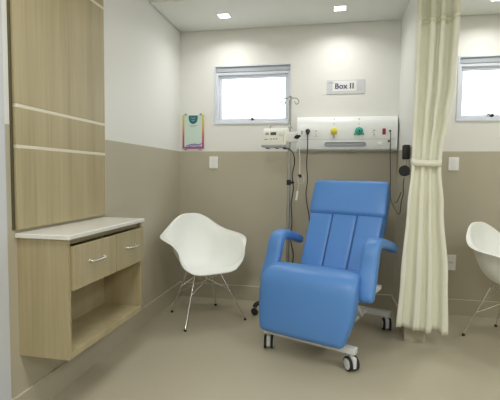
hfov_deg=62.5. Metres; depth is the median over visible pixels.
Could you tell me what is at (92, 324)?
shelf
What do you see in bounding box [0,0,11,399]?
trim
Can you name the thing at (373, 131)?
power socket
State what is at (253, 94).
window
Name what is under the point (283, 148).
power cable
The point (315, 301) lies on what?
recliner chair
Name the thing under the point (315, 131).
power socket
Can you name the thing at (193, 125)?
framed notice
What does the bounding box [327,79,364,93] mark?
sign
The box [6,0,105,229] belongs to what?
wall panel
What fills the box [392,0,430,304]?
wall partition
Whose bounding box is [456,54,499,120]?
window
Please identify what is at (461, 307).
baseboard
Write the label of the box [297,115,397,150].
panel
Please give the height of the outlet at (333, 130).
0.088 m
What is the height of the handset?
0.230 m
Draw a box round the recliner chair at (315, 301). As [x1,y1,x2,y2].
[259,180,397,371]
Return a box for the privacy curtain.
[396,0,460,335]
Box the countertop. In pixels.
[15,217,144,239]
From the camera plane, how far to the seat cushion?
3.00 m
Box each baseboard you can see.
[12,281,180,399]
[181,281,499,317]
[391,295,424,341]
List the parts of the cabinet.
panel, panel, drawer, handle, rail, panel, drawer, handle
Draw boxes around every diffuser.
[218,14,229,17]
[334,6,345,10]
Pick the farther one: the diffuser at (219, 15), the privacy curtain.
the diffuser at (219, 15)
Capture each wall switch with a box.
[209,156,217,168]
[448,157,458,170]
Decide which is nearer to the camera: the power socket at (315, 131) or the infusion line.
the infusion line
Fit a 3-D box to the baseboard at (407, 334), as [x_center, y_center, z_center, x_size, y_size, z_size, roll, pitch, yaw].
[1.262,0.940,3.326,0.144,0.139,0.683,1,4,11]
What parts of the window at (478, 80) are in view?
sash, pane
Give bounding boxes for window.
[214,63,291,123]
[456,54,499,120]
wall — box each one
[1,0,179,398]
[180,14,499,301]
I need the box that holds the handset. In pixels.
[399,145,409,175]
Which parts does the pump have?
clamp arm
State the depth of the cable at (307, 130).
3.63 m
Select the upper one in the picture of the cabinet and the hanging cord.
the hanging cord
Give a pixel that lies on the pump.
(277, 138)
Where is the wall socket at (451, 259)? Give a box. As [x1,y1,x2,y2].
[447,255,455,269]
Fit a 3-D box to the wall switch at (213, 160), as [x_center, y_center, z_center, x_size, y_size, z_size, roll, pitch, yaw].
[-0.348,-0.357,3.920,0.083,0.114,0.013,1,4,11]
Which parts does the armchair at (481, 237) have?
leg, shell seat, leg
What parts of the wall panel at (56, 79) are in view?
edge trim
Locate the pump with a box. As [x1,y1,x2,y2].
[261,124,300,148]
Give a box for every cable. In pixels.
[283,148,294,262]
[305,129,309,219]
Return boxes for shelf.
[71,303,140,357]
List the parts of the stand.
leg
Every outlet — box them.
[331,128,336,137]
[354,127,363,134]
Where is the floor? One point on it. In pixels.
(221, 355)
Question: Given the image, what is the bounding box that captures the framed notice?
[183,113,203,149]
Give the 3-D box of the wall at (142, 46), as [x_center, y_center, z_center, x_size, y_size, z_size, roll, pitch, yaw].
[-1.296,-0.287,1.157,0.120,2.800,6.600,1,4,11]
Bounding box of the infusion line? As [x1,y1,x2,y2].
[295,147,303,199]
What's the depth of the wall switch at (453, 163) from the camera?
3.51 m
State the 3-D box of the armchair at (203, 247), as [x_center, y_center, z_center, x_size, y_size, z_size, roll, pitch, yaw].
[-0.403,0.556,3.449,0.715,0.852,0.534,-1,4,-29]
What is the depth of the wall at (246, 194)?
3.71 m
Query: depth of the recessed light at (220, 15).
3.48 m
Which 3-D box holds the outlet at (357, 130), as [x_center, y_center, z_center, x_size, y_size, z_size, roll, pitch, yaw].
[0.939,-0.595,3.546,0.084,0.072,0.039,1,4,11]
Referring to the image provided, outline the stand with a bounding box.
[251,96,298,315]
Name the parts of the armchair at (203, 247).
leg, shell seat, leg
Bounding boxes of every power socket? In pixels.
[313,129,318,136]
[371,129,376,135]
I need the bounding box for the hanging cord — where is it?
[390,132,404,214]
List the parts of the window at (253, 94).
sash, pane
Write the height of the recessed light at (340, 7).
0.004 m
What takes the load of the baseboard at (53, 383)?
attached to the wall at (142, 46)
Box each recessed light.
[217,13,230,18]
[333,5,346,11]
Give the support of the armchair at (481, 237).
on the floor
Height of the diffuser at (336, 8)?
0.002 m
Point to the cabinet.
(78, 282)
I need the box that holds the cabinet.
[15,217,144,360]
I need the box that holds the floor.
[51,296,499,399]
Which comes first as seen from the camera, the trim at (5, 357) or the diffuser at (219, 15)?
the trim at (5, 357)
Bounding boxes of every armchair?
[160,213,245,331]
[462,222,499,335]
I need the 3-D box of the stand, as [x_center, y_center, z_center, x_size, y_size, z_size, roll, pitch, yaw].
[0.304,0.053,3.522,0.437,1.863,0.437,3,4,33]
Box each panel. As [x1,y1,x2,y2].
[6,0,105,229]
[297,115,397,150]
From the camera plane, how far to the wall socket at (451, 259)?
3.56 m
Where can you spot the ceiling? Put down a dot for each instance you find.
(185, 15)
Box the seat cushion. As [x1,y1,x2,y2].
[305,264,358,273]
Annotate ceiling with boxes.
[151,0,499,31]

